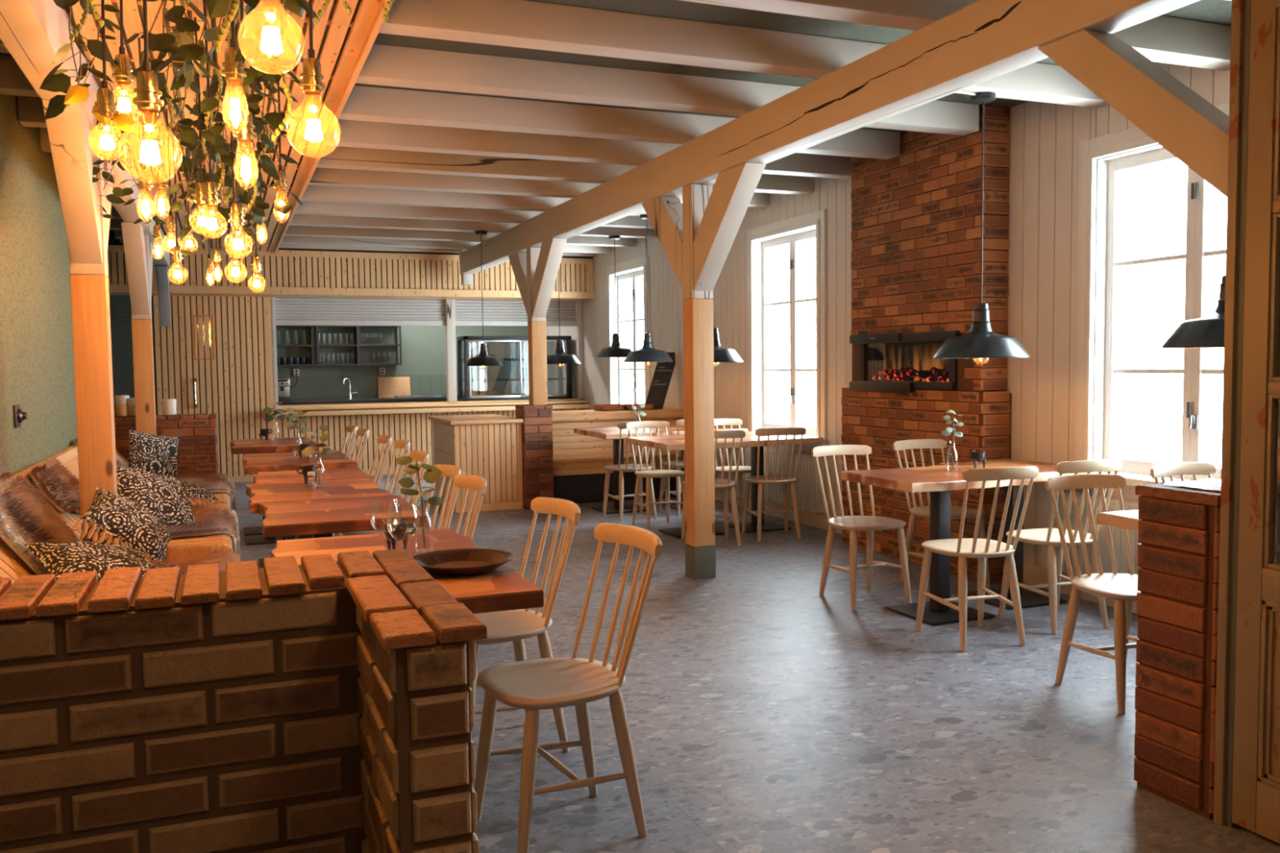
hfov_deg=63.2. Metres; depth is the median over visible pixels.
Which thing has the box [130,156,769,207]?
ceiling beam
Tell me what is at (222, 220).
vine
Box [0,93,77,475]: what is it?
wall
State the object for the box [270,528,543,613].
table
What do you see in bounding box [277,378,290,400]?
coffee machine
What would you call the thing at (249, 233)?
vine
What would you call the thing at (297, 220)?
ceiling beam
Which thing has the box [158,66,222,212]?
vine
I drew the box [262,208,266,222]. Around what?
socket
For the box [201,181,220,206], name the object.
socket
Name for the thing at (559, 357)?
pendant lamp
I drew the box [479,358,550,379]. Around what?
glass shelf
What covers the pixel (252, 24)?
vine
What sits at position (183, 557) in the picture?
fur hide
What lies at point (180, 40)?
vine
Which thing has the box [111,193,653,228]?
ceiling beam
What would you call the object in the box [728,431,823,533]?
table
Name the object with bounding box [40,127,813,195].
ceiling beam
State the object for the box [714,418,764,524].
spindle chair
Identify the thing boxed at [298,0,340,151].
bulb
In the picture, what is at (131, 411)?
storage jar
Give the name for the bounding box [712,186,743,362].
pendant lamp
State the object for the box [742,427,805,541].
spindle chair
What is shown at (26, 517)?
fur hide
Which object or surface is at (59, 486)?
fur hide
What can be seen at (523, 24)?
ceiling beam
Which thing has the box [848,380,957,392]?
tray
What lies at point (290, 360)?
mug
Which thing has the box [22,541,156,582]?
cushion
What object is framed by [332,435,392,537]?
spindle chair
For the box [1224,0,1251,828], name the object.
trim
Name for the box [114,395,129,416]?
storage jar
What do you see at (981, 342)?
pendant lamp
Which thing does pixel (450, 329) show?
trim
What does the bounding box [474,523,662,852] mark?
spindle chair
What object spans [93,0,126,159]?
bulb
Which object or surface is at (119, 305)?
wall niche
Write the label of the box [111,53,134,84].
socket
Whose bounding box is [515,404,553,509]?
brick wall
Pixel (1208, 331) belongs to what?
pendant lamp
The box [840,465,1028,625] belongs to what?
table
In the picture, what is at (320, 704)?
brick wall
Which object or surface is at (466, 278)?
corbel
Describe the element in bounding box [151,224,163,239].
socket
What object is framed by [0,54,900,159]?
ceiling beam
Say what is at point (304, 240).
ceiling beam
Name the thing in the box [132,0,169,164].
bulb
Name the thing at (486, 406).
countertop
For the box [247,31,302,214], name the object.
vine
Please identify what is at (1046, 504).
radiator
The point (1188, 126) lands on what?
diagonal brace
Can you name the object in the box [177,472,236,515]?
fur hide
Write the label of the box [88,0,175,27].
vine
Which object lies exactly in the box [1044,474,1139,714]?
spindle chair
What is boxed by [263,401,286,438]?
eucalyptus sprig
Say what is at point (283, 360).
mug
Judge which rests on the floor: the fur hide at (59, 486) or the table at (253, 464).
the table at (253, 464)
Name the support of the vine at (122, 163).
hanging from the ceiling panel
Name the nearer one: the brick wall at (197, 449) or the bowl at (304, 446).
the bowl at (304, 446)
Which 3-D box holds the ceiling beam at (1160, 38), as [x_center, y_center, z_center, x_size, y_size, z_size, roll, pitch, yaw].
[0.266,-1.682,3.884,5.474,0.158,0.140,-2,4,-22]
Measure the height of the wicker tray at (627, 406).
0.057 m
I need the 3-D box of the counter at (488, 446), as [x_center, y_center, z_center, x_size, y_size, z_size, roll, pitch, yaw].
[-1.615,0.336,10.164,0.680,0.850,1.129,-2,4,-22]
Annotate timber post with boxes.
[42,99,117,544]
[120,222,156,435]
[508,238,567,404]
[641,162,765,579]
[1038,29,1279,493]
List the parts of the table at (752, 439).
plate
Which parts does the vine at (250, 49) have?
stem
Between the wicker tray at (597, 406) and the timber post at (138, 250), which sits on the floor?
the timber post at (138, 250)
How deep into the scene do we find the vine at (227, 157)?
3.95 m
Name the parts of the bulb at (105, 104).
cord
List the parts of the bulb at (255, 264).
cord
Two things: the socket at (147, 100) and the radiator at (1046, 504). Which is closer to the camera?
the socket at (147, 100)
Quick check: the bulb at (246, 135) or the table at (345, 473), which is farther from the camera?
the table at (345, 473)
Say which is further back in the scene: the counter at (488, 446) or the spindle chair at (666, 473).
the counter at (488, 446)
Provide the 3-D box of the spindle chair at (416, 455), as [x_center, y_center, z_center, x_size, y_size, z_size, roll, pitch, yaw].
[-1.448,0.587,5.906,0.502,0.867,0.412,-2,4,-25]
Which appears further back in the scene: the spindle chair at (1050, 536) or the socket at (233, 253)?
the spindle chair at (1050, 536)
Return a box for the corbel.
[461,273,473,285]
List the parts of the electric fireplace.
frame, panel, frame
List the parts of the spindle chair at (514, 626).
leg, seat, leg, leg, rail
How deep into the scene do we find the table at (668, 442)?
8.13 m
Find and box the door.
[1231,0,1279,844]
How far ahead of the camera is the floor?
3.94 m
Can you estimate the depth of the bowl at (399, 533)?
3.37 m
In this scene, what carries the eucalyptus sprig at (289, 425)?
in the glass bottle
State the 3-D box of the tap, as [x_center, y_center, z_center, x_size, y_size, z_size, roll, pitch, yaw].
[-4.048,-0.530,14.499,0.212,0.299,0.060,-4,4,-39]
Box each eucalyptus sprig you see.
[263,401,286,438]
[283,408,310,453]
[301,425,333,484]
[395,456,444,547]
[630,401,645,421]
[941,409,964,468]
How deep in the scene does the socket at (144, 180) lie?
4.18 m
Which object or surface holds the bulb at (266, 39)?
hanging from the ceiling panel
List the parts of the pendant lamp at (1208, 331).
lamp shade, lamp shade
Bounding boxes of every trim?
[94,0,361,248]
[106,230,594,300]
[271,297,584,408]
[444,298,457,401]
[1213,0,1244,826]
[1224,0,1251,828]
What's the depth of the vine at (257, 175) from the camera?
5.26 m
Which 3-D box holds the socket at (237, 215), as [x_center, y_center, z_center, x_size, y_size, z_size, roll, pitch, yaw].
[-1.438,-0.758,3.718,0.060,0.084,0.059,-2,4,-22]
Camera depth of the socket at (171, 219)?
5.32 m
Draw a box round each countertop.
[270,398,590,417]
[278,394,528,405]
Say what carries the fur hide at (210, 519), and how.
on the slatted bench at (12, 566)
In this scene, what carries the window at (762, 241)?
in the wall at (1045, 138)
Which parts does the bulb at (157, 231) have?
cord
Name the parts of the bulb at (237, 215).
cord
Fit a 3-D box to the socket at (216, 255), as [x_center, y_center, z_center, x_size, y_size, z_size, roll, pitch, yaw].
[-2.732,-1.104,6.718,0.060,0.084,0.059,-2,4,-22]
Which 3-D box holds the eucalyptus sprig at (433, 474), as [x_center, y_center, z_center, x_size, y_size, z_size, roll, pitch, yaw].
[-0.702,0.245,3.355,0.155,0.299,0.129,2,4,39]
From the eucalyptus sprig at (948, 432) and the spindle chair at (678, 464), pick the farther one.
the spindle chair at (678, 464)
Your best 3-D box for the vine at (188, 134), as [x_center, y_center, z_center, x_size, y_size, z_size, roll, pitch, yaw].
[-1.591,-1.196,3.471,0.333,0.649,0.216,0,4,9]
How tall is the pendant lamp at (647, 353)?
1.383 m
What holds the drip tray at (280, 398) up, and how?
on the coffee machine
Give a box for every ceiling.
[0,0,1231,133]
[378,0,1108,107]
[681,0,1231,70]
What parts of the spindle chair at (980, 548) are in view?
leg, leg, seat, leg, rail, leg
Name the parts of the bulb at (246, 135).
cord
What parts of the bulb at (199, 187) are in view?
cord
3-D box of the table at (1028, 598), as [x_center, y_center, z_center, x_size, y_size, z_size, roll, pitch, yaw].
[2.126,0.600,5.895,0.574,0.753,0.679,-2,4,-22]
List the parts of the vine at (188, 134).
stem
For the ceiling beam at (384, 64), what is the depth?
5.31 m
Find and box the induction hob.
[394,394,442,398]
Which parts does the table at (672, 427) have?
plate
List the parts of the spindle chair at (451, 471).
rail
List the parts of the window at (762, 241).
sash, sill, sash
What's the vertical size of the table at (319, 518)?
0.753 m
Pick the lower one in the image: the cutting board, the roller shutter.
the cutting board
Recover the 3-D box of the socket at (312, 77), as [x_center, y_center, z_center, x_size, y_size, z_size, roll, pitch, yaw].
[-0.784,-0.840,2.486,0.060,0.084,0.059,-2,4,-22]
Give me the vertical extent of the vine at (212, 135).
0.695 m
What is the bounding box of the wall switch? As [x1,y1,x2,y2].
[13,404,27,428]
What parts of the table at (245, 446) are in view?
plate, plate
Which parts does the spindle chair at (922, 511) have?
leg, rail, seat, leg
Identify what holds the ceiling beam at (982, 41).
on the timber post at (697, 235)
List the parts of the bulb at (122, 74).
cord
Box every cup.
[259,428,272,440]
[296,465,317,484]
[298,443,312,458]
[383,520,416,550]
[966,450,986,468]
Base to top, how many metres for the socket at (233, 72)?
0.084 m
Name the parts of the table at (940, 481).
plate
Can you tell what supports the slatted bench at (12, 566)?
on the floor
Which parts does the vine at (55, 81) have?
stem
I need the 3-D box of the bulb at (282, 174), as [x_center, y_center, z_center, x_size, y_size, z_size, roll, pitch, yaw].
[-1.455,-1.194,4.193,0.064,0.740,0.064,-2,4,-22]
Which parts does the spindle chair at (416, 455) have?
seat, rail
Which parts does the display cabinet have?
sliding door, shelf rail, sliding door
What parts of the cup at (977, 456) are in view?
handle, leg, leg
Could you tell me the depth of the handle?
12.12 m
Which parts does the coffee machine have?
control panel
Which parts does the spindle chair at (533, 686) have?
leg, leg, seat, leg, rail, leg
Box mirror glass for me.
[196,315,211,359]
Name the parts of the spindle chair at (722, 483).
leg, seat, leg, rail, leg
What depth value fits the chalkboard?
11.03 m
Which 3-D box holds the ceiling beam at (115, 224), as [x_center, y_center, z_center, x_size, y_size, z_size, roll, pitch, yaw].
[-2.630,-2.089,11.115,5.474,0.158,0.140,-2,4,-22]
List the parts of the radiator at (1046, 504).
casing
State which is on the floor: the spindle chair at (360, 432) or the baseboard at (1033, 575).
the spindle chair at (360, 432)
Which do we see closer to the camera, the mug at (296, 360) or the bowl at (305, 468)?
the bowl at (305, 468)
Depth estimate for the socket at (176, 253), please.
5.30 m
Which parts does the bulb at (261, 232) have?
cord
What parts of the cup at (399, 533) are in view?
leg, leg, leg, handle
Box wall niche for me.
[109,294,158,416]
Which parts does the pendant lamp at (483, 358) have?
cord, lamp shade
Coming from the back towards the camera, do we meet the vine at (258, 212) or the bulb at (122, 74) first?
the vine at (258, 212)
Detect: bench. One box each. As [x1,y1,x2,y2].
[0,443,232,585]
[551,407,684,503]
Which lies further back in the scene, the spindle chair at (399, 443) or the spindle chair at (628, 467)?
the spindle chair at (628, 467)
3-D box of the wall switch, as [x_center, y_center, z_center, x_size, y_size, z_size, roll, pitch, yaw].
[-3.184,-0.054,5.356,0.052,0.120,0.130,-2,4,-22]
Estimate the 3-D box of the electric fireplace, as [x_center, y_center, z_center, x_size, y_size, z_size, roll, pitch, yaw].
[1.823,-0.434,7.056,0.215,0.400,1.155,-2,4,-22]
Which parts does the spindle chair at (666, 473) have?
leg, rail, leg, seat, leg, leg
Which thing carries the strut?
hanging from the ceiling beam at (33, 32)
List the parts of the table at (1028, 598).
plate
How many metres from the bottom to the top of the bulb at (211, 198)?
0.872 m
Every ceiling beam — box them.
[0,0,170,268]
[0,13,979,135]
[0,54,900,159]
[17,95,852,179]
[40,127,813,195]
[109,218,634,247]
[110,206,657,238]
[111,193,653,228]
[114,230,611,253]
[119,239,596,257]
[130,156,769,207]
[145,184,646,215]
[459,0,1199,274]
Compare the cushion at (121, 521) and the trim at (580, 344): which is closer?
the cushion at (121, 521)
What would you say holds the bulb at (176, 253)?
hanging from the ceiling panel
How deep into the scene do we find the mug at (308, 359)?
14.46 m
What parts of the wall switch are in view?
plate, knob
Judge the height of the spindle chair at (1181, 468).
0.867 m
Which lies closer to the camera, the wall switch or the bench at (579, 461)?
the wall switch
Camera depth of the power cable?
5.28 m
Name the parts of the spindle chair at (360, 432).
rail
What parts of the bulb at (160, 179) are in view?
cord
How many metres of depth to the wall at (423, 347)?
15.12 m
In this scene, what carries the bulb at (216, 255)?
hanging from the ceiling panel
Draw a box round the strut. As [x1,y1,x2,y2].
[155,264,170,326]
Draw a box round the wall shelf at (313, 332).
[275,325,401,366]
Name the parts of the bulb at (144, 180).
cord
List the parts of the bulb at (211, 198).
cord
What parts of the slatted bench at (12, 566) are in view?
rail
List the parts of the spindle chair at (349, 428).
rail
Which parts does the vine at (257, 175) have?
stem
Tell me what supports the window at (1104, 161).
in the wall at (1045, 138)
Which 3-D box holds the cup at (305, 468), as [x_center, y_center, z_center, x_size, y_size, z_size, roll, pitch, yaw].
[-1.717,0.250,5.379,0.074,0.095,0.096,0,4,18]
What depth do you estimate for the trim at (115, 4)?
4.95 m
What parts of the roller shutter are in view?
rail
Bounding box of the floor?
[229,474,1279,852]
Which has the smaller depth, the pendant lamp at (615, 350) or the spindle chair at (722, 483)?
the spindle chair at (722, 483)
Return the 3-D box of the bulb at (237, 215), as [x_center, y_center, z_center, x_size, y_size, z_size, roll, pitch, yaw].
[-1.442,-1.069,3.699,0.095,0.932,0.095,1,4,23]
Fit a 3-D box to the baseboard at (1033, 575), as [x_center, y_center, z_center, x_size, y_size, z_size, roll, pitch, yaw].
[1.256,0.735,8.996,0.020,0.130,10.830,-2,4,-22]
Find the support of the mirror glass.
attached to the window at (204, 358)
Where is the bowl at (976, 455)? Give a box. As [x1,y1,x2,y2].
[971,450,985,462]
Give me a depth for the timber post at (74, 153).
4.94 m
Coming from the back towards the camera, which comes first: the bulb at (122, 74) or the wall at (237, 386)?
the wall at (237, 386)
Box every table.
[230,436,319,545]
[242,450,357,568]
[245,478,392,538]
[253,467,373,539]
[257,495,427,537]
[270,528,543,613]
[573,426,677,514]
[625,435,747,537]
[653,424,747,509]
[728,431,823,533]
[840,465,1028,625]
[937,459,1098,609]
[1097,510,1142,531]
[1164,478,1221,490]
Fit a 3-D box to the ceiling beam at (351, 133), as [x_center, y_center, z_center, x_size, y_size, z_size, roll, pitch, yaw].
[-0.885,-1.843,6.758,5.474,0.158,0.140,-2,4,-22]
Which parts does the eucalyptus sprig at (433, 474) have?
stem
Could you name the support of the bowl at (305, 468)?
on the cup at (305, 468)
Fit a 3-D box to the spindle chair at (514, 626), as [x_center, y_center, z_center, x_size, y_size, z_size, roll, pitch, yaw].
[-0.476,0.711,3.695,0.502,0.867,0.412,-3,4,-29]
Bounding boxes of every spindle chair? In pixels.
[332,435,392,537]
[335,439,410,536]
[341,425,357,458]
[342,450,429,536]
[351,428,369,468]
[420,464,461,530]
[444,475,486,679]
[469,497,580,753]
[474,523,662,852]
[602,421,657,521]
[626,421,684,530]
[658,419,684,516]
[680,430,745,545]
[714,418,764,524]
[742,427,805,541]
[811,444,911,610]
[893,439,991,588]
[915,466,1038,651]
[998,458,1122,635]
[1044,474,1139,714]
[1150,462,1215,484]
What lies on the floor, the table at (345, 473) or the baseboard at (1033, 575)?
the table at (345, 473)
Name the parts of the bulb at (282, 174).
cord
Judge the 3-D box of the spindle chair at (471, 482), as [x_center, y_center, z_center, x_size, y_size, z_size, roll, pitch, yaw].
[-0.923,0.665,4.527,0.502,0.867,0.412,-2,4,-28]
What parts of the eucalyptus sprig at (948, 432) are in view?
stem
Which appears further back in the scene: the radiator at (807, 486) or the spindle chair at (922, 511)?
the radiator at (807, 486)
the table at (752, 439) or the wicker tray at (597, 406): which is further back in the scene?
the wicker tray at (597, 406)
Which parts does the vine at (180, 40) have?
stem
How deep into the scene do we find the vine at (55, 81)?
2.92 m
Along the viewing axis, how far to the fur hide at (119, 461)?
7.92 m
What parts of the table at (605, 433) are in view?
plate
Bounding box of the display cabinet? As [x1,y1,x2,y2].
[457,335,572,401]
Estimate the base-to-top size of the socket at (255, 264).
0.084 m
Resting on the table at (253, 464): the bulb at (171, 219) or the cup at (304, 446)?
the cup at (304, 446)
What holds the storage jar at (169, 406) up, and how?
on the brick wall at (197, 449)
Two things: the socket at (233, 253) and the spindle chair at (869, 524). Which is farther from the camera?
the spindle chair at (869, 524)
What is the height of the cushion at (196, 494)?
0.286 m
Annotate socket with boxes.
[93,87,118,119]
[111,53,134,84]
[132,70,163,112]
[136,168,152,190]
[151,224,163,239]
[153,168,168,189]
[164,214,177,231]
[170,244,183,262]
[183,221,194,233]
[193,182,204,204]
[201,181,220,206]
[205,257,213,269]
[212,248,222,262]
[221,46,246,83]
[227,238,242,257]
[228,202,246,226]
[232,109,256,142]
[250,257,262,272]
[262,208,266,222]
[272,169,288,191]
[293,368,299,376]
[298,56,325,94]
[378,368,385,374]
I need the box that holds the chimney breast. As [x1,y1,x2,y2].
[841,105,1011,581]
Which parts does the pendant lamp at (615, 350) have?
lamp shade, cord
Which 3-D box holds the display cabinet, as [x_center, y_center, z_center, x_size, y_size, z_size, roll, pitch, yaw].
[-1.692,-0.786,14.083,1.470,0.865,0.450,-2,4,-22]
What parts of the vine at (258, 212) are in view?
stem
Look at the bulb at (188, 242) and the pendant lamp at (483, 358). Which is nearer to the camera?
the bulb at (188, 242)
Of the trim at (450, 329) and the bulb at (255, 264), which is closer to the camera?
the bulb at (255, 264)
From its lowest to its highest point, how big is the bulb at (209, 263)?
0.700 m
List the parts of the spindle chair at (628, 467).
leg, leg, rail, seat, leg, leg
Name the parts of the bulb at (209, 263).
cord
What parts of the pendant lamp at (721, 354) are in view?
cord, lamp shade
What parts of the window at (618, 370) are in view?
sash, sash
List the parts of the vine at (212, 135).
stem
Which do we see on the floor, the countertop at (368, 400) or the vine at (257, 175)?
the countertop at (368, 400)
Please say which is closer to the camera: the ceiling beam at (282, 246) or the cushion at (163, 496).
the cushion at (163, 496)
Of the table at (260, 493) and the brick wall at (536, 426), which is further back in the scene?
the brick wall at (536, 426)
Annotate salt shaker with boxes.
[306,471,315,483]
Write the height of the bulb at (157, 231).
0.665 m
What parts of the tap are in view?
spout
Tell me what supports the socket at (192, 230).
attached to the bulb at (188, 242)
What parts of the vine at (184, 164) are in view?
stem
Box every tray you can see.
[278,396,290,400]
[593,404,624,410]
[624,403,653,410]
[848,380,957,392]
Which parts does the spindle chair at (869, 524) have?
leg, rail, leg, seat, leg, leg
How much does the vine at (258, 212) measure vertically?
0.729 m
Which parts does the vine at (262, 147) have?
stem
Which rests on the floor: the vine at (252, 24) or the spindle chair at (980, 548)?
the spindle chair at (980, 548)
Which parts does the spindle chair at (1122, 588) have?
leg, rail, seat, leg, leg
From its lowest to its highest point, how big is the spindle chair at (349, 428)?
0.867 m
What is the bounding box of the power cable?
[956,89,976,95]
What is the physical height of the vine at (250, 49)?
0.569 m
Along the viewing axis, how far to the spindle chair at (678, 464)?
9.24 m
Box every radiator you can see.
[745,446,824,522]
[1038,488,1141,576]
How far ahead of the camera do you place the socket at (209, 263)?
7.88 m
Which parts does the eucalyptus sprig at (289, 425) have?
stem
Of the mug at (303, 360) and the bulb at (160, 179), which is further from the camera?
the mug at (303, 360)
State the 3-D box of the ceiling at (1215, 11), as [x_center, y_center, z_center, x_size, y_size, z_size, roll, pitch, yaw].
[-1.535,-1.971,6.825,7.130,0.100,17.200,-2,4,-22]
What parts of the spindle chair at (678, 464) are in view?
leg, seat, leg, rail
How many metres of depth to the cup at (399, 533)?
3.38 m
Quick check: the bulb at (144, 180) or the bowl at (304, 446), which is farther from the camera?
the bowl at (304, 446)
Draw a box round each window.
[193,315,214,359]
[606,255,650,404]
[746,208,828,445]
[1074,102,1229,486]
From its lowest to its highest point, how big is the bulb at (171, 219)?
0.732 m
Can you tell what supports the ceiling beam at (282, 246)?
attached to the ceiling at (1215, 11)
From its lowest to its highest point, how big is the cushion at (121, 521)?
0.398 m
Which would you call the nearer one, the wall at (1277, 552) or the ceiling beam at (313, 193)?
the wall at (1277, 552)
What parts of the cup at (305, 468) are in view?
handle, leg, leg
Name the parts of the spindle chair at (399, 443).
leg, rail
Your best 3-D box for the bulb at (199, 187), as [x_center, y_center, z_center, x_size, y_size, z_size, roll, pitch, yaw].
[-1.677,-1.142,3.957,0.095,0.812,0.095,-2,4,-22]
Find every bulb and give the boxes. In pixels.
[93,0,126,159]
[111,0,134,111]
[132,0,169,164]
[136,37,152,213]
[151,156,164,254]
[153,69,168,211]
[164,108,177,247]
[167,130,183,277]
[183,147,194,246]
[193,17,207,226]
[201,0,220,229]
[205,210,213,281]
[212,163,222,277]
[221,0,246,132]
[227,81,242,283]
[228,86,253,249]
[232,0,256,177]
[237,1,298,63]
[250,158,262,286]
[257,134,266,239]
[272,36,288,214]
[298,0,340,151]
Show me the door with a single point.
(1255, 799)
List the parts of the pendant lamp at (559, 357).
cord, lamp shade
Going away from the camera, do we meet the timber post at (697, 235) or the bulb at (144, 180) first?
the bulb at (144, 180)
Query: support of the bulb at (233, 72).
hanging from the ceiling panel
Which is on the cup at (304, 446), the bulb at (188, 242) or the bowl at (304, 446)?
the bowl at (304, 446)
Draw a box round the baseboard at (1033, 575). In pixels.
[715,488,1136,613]
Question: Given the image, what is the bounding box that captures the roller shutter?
[275,297,576,326]
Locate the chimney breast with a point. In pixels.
(916, 233)
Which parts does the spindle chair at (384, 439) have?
rail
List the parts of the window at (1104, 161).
sill, sash, sash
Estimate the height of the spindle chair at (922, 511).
0.867 m
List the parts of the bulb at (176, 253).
cord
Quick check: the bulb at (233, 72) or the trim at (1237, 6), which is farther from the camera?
the trim at (1237, 6)
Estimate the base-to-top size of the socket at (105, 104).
0.084 m
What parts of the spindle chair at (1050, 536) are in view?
leg, seat, leg, leg, rail, leg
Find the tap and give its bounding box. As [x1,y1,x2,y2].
[342,377,357,399]
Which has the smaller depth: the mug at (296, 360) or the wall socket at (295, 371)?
the mug at (296, 360)
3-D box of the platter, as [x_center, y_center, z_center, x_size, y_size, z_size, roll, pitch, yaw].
[-0.525,0.406,3.070,0.308,0.038,0.308,-2,4,-22]
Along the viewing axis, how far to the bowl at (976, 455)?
5.74 m
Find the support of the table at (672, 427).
on the floor
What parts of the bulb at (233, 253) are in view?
cord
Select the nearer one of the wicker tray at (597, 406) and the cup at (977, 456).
the cup at (977, 456)
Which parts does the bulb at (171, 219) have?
cord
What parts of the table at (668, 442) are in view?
plate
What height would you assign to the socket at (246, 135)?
0.084 m
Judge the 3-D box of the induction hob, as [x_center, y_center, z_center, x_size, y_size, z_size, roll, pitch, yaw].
[-3.170,-0.432,14.865,0.620,0.036,0.340,-2,4,-22]
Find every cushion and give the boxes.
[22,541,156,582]
[71,487,173,565]
[116,465,195,526]
[128,428,179,477]
[169,476,226,506]
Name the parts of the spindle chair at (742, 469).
leg, rail, seat, leg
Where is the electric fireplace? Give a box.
[848,330,960,392]
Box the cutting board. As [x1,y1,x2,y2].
[377,377,410,397]
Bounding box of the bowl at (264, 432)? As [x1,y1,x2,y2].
[259,428,269,435]
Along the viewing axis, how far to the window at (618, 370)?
12.81 m
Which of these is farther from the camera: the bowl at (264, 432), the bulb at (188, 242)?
the bowl at (264, 432)
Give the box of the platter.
[413,548,514,577]
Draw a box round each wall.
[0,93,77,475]
[0,548,487,852]
[114,413,218,474]
[153,295,584,482]
[275,297,528,399]
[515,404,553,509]
[546,61,1230,564]
[1133,480,1220,819]
[1275,493,1279,564]
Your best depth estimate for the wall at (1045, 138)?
6.30 m
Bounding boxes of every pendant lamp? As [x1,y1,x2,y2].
[464,230,502,366]
[546,269,581,364]
[595,235,631,357]
[623,213,672,362]
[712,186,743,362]
[933,91,1031,358]
[1161,0,1231,348]
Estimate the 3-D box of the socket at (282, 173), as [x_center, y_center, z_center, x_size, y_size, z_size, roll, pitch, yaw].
[-1.453,-0.996,4.205,0.060,0.084,0.059,-2,4,-22]
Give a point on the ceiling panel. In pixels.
(366, 24)
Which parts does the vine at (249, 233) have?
stem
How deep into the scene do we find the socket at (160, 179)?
4.48 m
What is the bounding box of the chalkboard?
[644,351,675,408]
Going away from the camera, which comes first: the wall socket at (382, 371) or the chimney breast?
the chimney breast
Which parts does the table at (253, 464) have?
plate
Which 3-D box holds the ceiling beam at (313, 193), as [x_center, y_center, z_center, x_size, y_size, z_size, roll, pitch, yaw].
[-1.728,-1.962,8.863,5.474,0.158,0.140,-2,4,-22]
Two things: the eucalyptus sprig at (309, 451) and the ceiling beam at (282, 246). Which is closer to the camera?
the eucalyptus sprig at (309, 451)
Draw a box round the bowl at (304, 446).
[298,443,311,451]
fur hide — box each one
[0,471,80,574]
[29,457,80,513]
[73,438,128,467]
[152,543,240,574]
[167,503,241,561]
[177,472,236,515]
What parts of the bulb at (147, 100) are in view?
cord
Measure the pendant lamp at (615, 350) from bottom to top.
1.326 m
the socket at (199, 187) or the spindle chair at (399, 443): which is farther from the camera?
the spindle chair at (399, 443)
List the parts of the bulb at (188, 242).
cord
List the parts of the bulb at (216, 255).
cord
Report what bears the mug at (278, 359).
on the wall shelf at (313, 332)
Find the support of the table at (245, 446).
on the floor
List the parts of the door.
moulded panel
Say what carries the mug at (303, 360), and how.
on the wall shelf at (313, 332)
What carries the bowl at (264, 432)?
on the cup at (264, 432)
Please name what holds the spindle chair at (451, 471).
on the floor
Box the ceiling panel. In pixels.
[69,0,391,253]
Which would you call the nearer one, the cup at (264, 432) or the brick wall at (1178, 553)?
the brick wall at (1178, 553)
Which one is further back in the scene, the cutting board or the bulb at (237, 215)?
the cutting board
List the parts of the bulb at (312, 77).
cord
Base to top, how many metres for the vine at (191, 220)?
0.737 m
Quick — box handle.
[192,377,198,408]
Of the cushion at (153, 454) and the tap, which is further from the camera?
the tap
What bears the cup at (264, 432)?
on the table at (245, 446)
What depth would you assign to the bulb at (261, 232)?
5.87 m
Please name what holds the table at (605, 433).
on the floor
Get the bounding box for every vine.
[39,0,138,132]
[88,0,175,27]
[92,82,165,229]
[116,0,201,172]
[136,0,221,90]
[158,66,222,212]
[173,97,232,243]
[176,129,231,255]
[189,16,262,214]
[200,0,295,180]
[201,96,266,238]
[205,0,320,62]
[213,142,270,239]
[223,153,270,272]
[230,0,303,141]
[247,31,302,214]
[308,0,394,29]
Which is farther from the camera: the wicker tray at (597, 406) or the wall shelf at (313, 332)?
the wall shelf at (313, 332)
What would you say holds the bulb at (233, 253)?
hanging from the ceiling panel
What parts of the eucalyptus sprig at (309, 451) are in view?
stem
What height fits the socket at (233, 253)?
0.084 m
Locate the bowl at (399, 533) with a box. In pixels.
[383,520,407,541]
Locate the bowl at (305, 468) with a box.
[301,465,316,477]
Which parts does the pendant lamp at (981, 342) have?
lamp shade, cord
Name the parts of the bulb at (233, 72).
cord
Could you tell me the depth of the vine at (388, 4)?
2.60 m
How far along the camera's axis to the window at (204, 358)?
12.16 m
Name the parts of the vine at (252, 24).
stem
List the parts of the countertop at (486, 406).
hatch sill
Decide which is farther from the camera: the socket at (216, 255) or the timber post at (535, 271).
the timber post at (535, 271)
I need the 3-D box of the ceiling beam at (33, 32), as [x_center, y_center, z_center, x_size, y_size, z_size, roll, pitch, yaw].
[-2.602,-1.495,4.828,0.150,0.258,14.200,-2,4,-22]
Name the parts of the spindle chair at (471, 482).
rail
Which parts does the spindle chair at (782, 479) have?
leg, leg, seat, rail, leg, leg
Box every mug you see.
[276,357,280,364]
[280,357,287,364]
[287,357,293,364]
[293,357,300,364]
[300,357,306,364]
[306,357,311,364]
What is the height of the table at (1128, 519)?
0.753 m
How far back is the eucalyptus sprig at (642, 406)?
9.27 m
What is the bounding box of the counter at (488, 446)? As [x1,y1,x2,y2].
[428,413,523,513]
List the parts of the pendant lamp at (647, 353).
cord, lamp shade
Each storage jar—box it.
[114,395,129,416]
[127,397,135,415]
[161,398,176,414]

